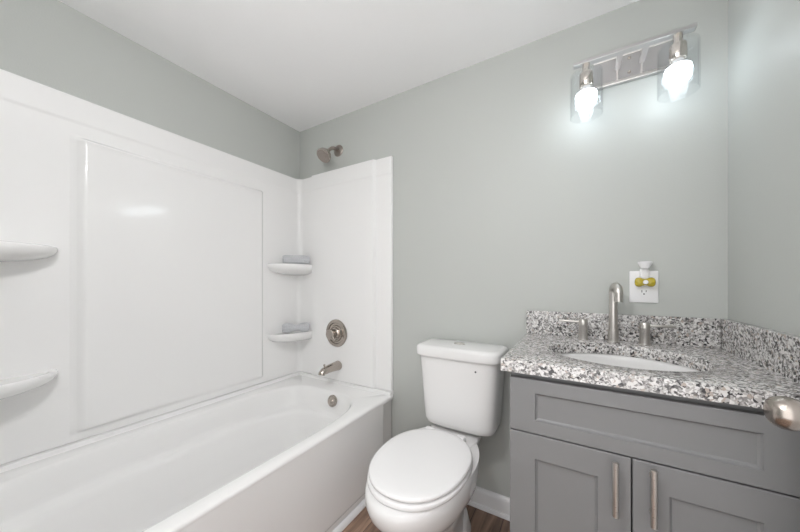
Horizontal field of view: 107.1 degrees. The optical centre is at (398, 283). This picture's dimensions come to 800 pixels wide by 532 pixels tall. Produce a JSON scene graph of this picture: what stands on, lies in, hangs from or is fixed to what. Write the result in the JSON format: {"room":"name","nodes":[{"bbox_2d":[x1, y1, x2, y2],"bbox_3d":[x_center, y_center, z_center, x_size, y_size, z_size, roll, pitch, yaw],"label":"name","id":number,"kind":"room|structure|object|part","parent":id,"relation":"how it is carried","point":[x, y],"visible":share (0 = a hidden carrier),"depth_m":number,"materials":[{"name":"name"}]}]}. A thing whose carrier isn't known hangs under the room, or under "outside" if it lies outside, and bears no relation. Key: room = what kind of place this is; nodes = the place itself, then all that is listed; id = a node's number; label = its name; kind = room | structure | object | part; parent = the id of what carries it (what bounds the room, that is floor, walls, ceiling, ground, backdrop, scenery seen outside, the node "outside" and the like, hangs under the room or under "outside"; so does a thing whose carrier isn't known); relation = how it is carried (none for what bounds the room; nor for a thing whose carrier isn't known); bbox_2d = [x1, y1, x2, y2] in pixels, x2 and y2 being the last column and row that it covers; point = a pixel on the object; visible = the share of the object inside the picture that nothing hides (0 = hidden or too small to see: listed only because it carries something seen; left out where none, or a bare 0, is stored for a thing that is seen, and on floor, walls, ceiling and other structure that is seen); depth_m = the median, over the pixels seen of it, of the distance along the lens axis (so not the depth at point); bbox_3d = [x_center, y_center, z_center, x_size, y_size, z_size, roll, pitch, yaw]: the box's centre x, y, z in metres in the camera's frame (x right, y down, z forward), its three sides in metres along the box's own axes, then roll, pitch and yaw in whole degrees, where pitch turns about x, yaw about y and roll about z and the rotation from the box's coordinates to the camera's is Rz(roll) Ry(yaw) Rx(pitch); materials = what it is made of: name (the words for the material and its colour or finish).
{"room":"bathroom","nodes":[
{"label":"bathroom","id":0,"kind":"room"},
{"bbox_2d":[0,0,299,178],"bbox_3d":[-1.132,0.004,1.428,0.100,2.123,1.750,0,0,31],"label":"wall","id":1,"kind":"structure","parent":0,"point":[50,43],"depth_m":1.28,"materials":[{"name":"grey paint"}]},
{"bbox_2d":[0,69,392,464],"bbox_3d":[-0.755,-0.056,1.208,0.770,1.320,1.534,0,0,31],"label":"shower surround","id":2,"kind":"object","parent":1,"relation":"attached to","point":[144,275],"visible":0.99,"depth_m":1.34,"materials":[{"name":"white plastic"}]},
{"bbox_2d":[0,369,57,399],"bbox_3d":[-1.295,0.348,0.883,0.166,0.069,0.394,0,0,31],"label":"corner shelf","id":3,"kind":"object","parent":2,"relation":"attached to","point":[19,384],"depth_m":1.01,"materials":[{"name":"white plastic"}]},
{"bbox_2d":[0,240,57,261],"bbox_3d":[-1.295,-0.098,0.883,0.166,0.069,0.394,0,0,31],"label":"corner shelf","id":4,"kind":"object","parent":2,"relation":"attached to","point":[10,250],"depth_m":0.98,"materials":[{"name":"white plastic"}]},
{"bbox_3d":[-1.361,-0.056,0.932,0.019,1.320,0.435,0,0,31],"label":"panel","id":5,"kind":"part","parent":2,"relation":"part of","materials":[{"name":"white plastic"}]},
{"bbox_3d":[-1.027,-0.056,1.461,0.043,1.320,0.815,0,0,31],"label":"panel","id":6,"kind":"part","parent":2,"relation":"part of","materials":[{"name":"white plastic"}]},
{"bbox_3d":[-0.704,-0.056,1.907,0.134,1.320,0.284,0,0,31],"label":"corner panel","id":7,"kind":"part","parent":2,"relation":"part of","materials":[{"name":"white plastic"}]},
{"bbox_2d":[267,331,311,341],"bbox_3d":[-0.687,0.350,1.903,0.151,0.069,0.256,0,0,31],"label":"corner shelf","id":8,"kind":"object","parent":2,"relation":"attached to","point":[272,336],"depth_m":1.86,"materials":[{"name":"white plastic"}]},
{"bbox_2d":[267,263,311,274],"bbox_3d":[-0.687,-0.089,1.903,0.151,0.069,0.256,0,0,31],"label":"corner shelf","id":9,"kind":"object","parent":2,"relation":"attached to","point":[272,268],"depth_m":1.86,"materials":[{"name":"white plastic"}]},
{"bbox_2d":[282,322,308,332],"bbox_3d":[-0.660,0.285,1.907,0.166,0.060,0.060,0,0,-19],"label":"washcloth","id":10,"kind":"object","parent":2,"relation":"on","point":[286,327],"visible":1,"depth_m":1.89,"materials":[{"name":"white fabric"}]},
{"bbox_2d":[282,255,309,263],"bbox_3d":[-0.658,-0.153,1.907,0.166,0.058,0.061,0,0,-19],"label":"washcloth","id":11,"kind":"object","parent":2,"relation":"on","point":[291,259],"visible":0.93,"depth_m":1.89,"materials":[{"name":"white fabric"}]},
{"bbox_2d":[318,361,341,375],"bbox_3d":[-0.412,0.507,1.766,0.060,0.064,0.159,0,0,31],"label":"tub spout","id":12,"kind":"object","parent":2,"relation":"attached to","point":[337,365],"visible":1,"depth_m":1.75,"materials":[{"name":"silver metal"}]},
{"bbox_2d":[326,319,346,346],"bbox_3d":[-0.402,0.310,1.811,0.172,0.172,0.070,0,0,31],"label":"shower valve","id":13,"kind":"object","parent":2,"relation":"attached to","point":[336,332],"visible":1,"depth_m":1.81,"materials":[{"name":"silver metal"}]},
{"bbox_3d":[-0.400,0.311,1.806,0.076,0.071,0.062,0,0,31],"label":"handle","id":14,"kind":"part","parent":13,"relation":"part of","materials":[{"name":"silver metal"}]},
{"bbox_3d":[-0.310,-0.056,1.815,0.637,1.320,0.034,0,0,31],"label":"panel","id":15,"kind":"part","parent":2,"relation":"part of","materials":[{"name":"white plastic"}]},
{"bbox_2d":[59,0,638,131],"bbox_3d":[-0.196,-1.083,0.862,2.289,0.050,1.750,0,0,31],"label":"ceiling","id":16,"kind":"structure","parent":0,"point":[303,64],"depth_m":1.26,"materials":[{"name":"white paint"}]},
{"bbox_2d":[342,505,509,531],"bbox_3d":[-0.403,1.090,0.519,2.289,0.050,2.550,0,0,31],"label":"floor","id":17,"kind":"structure","parent":0,"point":[481,521],"depth_m":1.31,"materials":[{"name":"brown wood"}]},
{"bbox_2d":[0,371,393,531],"bbox_3d":[-0.753,0.835,1.199,0.783,0.460,1.546,0,0,31],"label":"bathtub","id":18,"kind":"object","parent":17,"relation":"on","point":[292,452],"visible":0.94,"depth_m":1.20,"materials":[{"name":"white plastic"}]},
{"bbox_2d":[332,498,365,531],"bbox_3d":[-0.419,1.055,0.992,0.020,0.020,1.511,0,0,31],"label":"trim","id":19,"kind":"structure","parent":18,"relation":"attached to","point":[362,505],"depth_m":1.32,"materials":[{"name":"white paint"}]},
{"bbox_2d":[365,338,508,531],"bbox_3d":[0.152,0.669,1.138,0.404,0.792,0.689,0,0,31],"label":"toilet","id":20,"kind":"object","parent":17,"relation":"on","point":[424,479],"visible":1,"depth_m":1.15,"materials":[{"name":"white ceramic"}]},
{"bbox_3d":[0.083,0.654,1.064,0.336,0.017,0.445,0,0,31],"label":"seat","id":21,"kind":"part","parent":20,"relation":"part of","materials":[{"name":"white plastic"}]},
{"bbox_3d":[0.084,0.633,1.067,0.333,0.020,0.439,0,0,31],"label":"lid","id":22,"kind":"part","parent":20,"relation":"part of","materials":[{"name":"white plastic"}]},
{"bbox_3d":[0.104,0.865,1.108,0.353,0.401,0.588,0,0,31],"label":"bowl","id":23,"kind":"part","parent":20,"relation":"part of","materials":[{"name":"white ceramic"}]},
{"bbox_3d":[0.286,0.487,1.345,0.364,0.321,0.189,0,0,31],"label":"tank","id":24,"kind":"part","parent":20,"relation":"part of","materials":[{"name":"white ceramic"}]},
{"bbox_3d":[0.284,0.303,1.341,0.388,0.050,0.206,0,0,31],"label":"tank lid","id":25,"kind":"part","parent":20,"relation":"part of","materials":[{"name":"white ceramic"}]},
{"bbox_2d":[510,372,799,531],"bbox_3d":[0.694,0.659,0.893,0.596,0.812,0.527,0,0,31],"label":"vanity cabinet","id":26,"kind":"object","parent":17,"relation":"on","point":[585,457],"visible":0.89,"depth_m":0.70,"materials":[{"name":"grey paint"}]},
{"bbox_3d":[0.445,0.692,0.787,0.276,0.546,0.019,0,0,31],"label":"door","id":27,"kind":"part","parent":26,"relation":"part of","materials":[{"name":"grey paint"}]},
{"bbox_3d":[0.521,0.490,0.709,0.012,0.130,0.034,0,0,31],"label":"handle","id":28,"kind":"part","parent":26,"relation":"part of","materials":[{"name":"silver metal"}]},
{"bbox_2d":[501,310,799,408],"bbox_3d":[0.697,0.185,0.919,0.618,0.134,0.526,0,0,31],"label":"countertop","id":29,"kind":"structure","parent":26,"relation":"on","point":[737,363],"depth_m":0.83,"materials":[{"name":"stone"}]},
{"bbox_2d":[559,282,675,345],"bbox_3d":[0.777,0.106,1.067,0.346,0.219,0.085,0,0,31],"label":"faucet","id":30,"kind":"object","parent":29,"relation":"on","point":[615,290],"visible":1,"depth_m":1.07,"materials":[{"name":"silver metal"}]},
{"bbox_3d":[0.671,0.148,1.157,0.071,0.011,0.010,0,0,28],"label":"lever","id":31,"kind":"part","parent":30,"relation":"part of","materials":[{"name":"silver metal"}]},
{"bbox_3d":[0.711,0.177,1.135,0.035,0.077,0.035,0,0,31],"label":"handle","id":32,"kind":"part","parent":30,"relation":"part of","materials":[{"name":"silver metal"}]},
{"bbox_3d":[0.791,0.191,1.086,0.037,0.048,0.037,0,0,31],"label":"spout","id":33,"kind":"part","parent":30,"relation":"part of","materials":[{"name":"silver metal"}]},
{"bbox_3d":[0.782,0.083,1.061,0.027,0.173,0.081,0,0,20],"label":"spout","id":34,"kind":"part","parent":30,"relation":"part of","materials":[{"name":"silver metal"}]},
{"bbox_3d":[0.868,0.177,1.040,0.035,0.077,0.035,0,0,31],"label":"handle","id":35,"kind":"part","parent":30,"relation":"part of","materials":[{"name":"silver metal"}]},
{"bbox_3d":[0.906,0.148,1.014,0.071,0.011,0.010,0,0,34],"label":"lever","id":36,"kind":"part","parent":30,"relation":"part of","materials":[{"name":"silver metal"}]},
{"bbox_2d":[560,353,698,371],"bbox_3d":[0.679,0.326,0.897,0.431,0.147,0.359,0,0,31],"label":"sink basin","id":37,"kind":"object","parent":29,"relation":"in","point":[614,360],"visible":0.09,"depth_m":1.02,"materials":[{"name":"white ceramic"}]},
{"bbox_3d":[0.581,0.485,0.673,0.012,0.131,0.034,0,0,31],"label":"handle","id":38,"kind":"part","parent":26,"relation":"part of","materials":[{"name":"silver metal"}]},
{"bbox_3d":[0.683,0.692,0.642,0.276,0.546,0.019,0,0,31],"label":"door","id":39,"kind":"part","parent":26,"relation":"part of","materials":[{"name":"grey paint"}]},
{"bbox_2d":[300,0,727,497],"bbox_3d":[0.231,0.004,1.568,2.089,2.123,0.100,0,0,31],"label":"wall","id":40,"kind":"structure","parent":0,"point":[505,205],"depth_m":1.26,"materials":[{"name":"grey paint"}]},
{"bbox_2d":[317,145,342,162],"bbox_3d":[-0.426,-0.808,1.813,0.092,0.144,0.160,0,0,31],"label":"sprayer","id":41,"kind":"object","parent":40,"relation":"attached to","point":[324,154],"visible":1,"depth_m":1.79,"materials":[{"name":"silver metal"}]},
{"bbox_3d":[-0.405,-0.830,1.839,0.023,0.050,0.093,0,0,35],"label":"arm","id":42,"kind":"part","parent":41,"relation":"part of","materials":[{"name":"silver metal"}]},
{"bbox_2d":[467,486,509,520],"bbox_3d":[0.286,1.020,1.463,0.690,0.090,0.022,0,0,31],"label":"baseboard","id":43,"kind":"structure","parent":40,"relation":"attached to","point":[496,504],"depth_m":1.37,"materials":[{"name":"white paint"}]},
{"bbox_2d":[526,310,720,347],"bbox_3d":[0.819,0.167,1.141,0.597,0.098,0.020,0,0,31],"label":"backsplash","id":44,"kind":"structure","parent":40,"relation":"attached to","point":[689,331],"depth_m":1.10,"materials":[{"name":"stone"}]},
{"bbox_2d":[570,22,700,120],"bbox_3d":[0.820,-0.742,1.054,0.355,0.250,0.169,0,0,31],"label":"vanity light","id":45,"kind":"object","parent":40,"relation":"attached to","point":[654,55],"visible":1,"depth_m":1.06,"materials":[{"name":"grey metal"}]},
{"bbox_2d":[579,62,592,89],"bbox_3d":[0.695,-0.767,1.091,0.044,0.083,0.044,0,0,31],"label":"socket","id":46,"kind":"object","parent":45,"relation":"attached to","point":[586,77],"depth_m":1.08,"materials":[{"name":"silver metal"}]},
{"bbox_3d":[0.695,-0.715,1.091,0.057,0.021,0.057,0,0,31],"label":"bulb","id":47,"kind":"part","parent":45,"relation":"part of","materials":[{"name":"white glass"}]},
{"bbox_3d":[0.695,-0.677,1.091,0.069,0.054,0.069,0,0,31],"label":"bulb","id":48,"kind":"part","parent":45,"relation":"part of","materials":[{"name":"white glass"}]},
{"bbox_3d":[0.695,-0.696,1.091,0.103,0.158,0.103,0,0,31],"label":"lamp shade","id":49,"kind":"part","parent":45,"relation":"part of","materials":[{"name":"clear glass"}]},
{"bbox_3d":[0.867,-0.766,1.100,0.234,0.012,0.005,0,0,31],"label":"rail","id":50,"kind":"part","parent":45,"relation":"part of","materials":[{"name":"silver metal"}]},
{"bbox_3d":[0.873,-0.814,1.110,0.230,0.103,0.018,0,0,31],"label":"plate","id":51,"kind":"part","parent":45,"relation":"part of","materials":[{"name":"grey metal"}]},
{"bbox_3d":[0.867,-0.861,1.100,0.234,0.012,0.005,0,0,31],"label":"rail","id":52,"kind":"part","parent":45,"relation":"part of","materials":[{"name":"silver metal"}]},
{"bbox_2d":[669,32,686,64],"bbox_3d":[0.910,-0.767,0.960,0.044,0.083,0.044,0,0,31],"label":"socket","id":53,"kind":"object","parent":45,"relation":"attached to","point":[678,50],"depth_m":0.95,"materials":[{"name":"silver metal"}]},
{"bbox_3d":[0.910,-0.715,0.960,0.057,0.021,0.057,0,0,31],"label":"bulb","id":54,"kind":"part","parent":45,"relation":"part of","materials":[{"name":"white glass"}]},
{"bbox_3d":[0.910,-0.677,0.960,0.069,0.054,0.069,0,0,31],"label":"bulb","id":55,"kind":"part","parent":45,"relation":"part of","materials":[{"name":"white glass"}]},
{"bbox_3d":[0.910,-0.696,0.960,0.103,0.158,0.103,0,0,31],"label":"lamp shade","id":56,"kind":"part","parent":45,"relation":"part of","materials":[{"name":"clear glass"}]},
{"bbox_2d":[629,271,658,302],"bbox_3d":[0.909,0.013,1.093,0.084,0.118,0.009,0,0,31],"label":"wall outlet","id":57,"kind":"object","parent":40,"relation":"attached to","point":[643,294],"visible":0.77,"depth_m":1.09,"materials":[{"name":"white plastic"}]},
{"bbox_2d":[638,288,649,295],"bbox_3d":[0.908,0.033,1.091,0.034,0.029,0.004,0,0,31],"label":"receptacle","id":58,"kind":"object","parent":57,"relation":"attached to","point":[641,291],"depth_m":1.09,"materials":[{"name":"white plastic"}]},
{"bbox_2d":[635,261,655,286],"bbox_3d":[0.898,-0.034,1.073,0.059,0.092,0.035,0,0,31],"label":"air freshener","id":59,"kind":"object","parent":57,"relation":"attached to","point":[644,280],"visible":1,"depth_m":1.07,"materials":[{"name":"white plastic"}]},
{"bbox_2d":[635,277,655,286],"bbox_3d":[0.897,-0.004,1.073,0.059,0.034,0.021,0,0,31],"label":"oil bottle","id":60,"kind":"object","parent":59,"relation":"on","point":[642,281],"depth_m":1.07,"materials":[{"name":"yellow plastic"}]},
{"bbox_2d":[728,0,799,335],"bbox_3d":[0.741,0.004,0.295,0.100,2.123,1.750,0,0,31],"label":"wall","id":61,"kind":"structure","parent":0,"point":[764,35],"depth_m":0.79,"materials":[{"name":"grey paint"}]},
{"bbox_2d":[763,396,799,430],"bbox_3d":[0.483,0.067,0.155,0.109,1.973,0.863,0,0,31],"label":"door knob","id":62,"kind":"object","parent":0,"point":[783,412],"depth_m":0.49,"materials":[{"name":"silver metal"}]}
]}

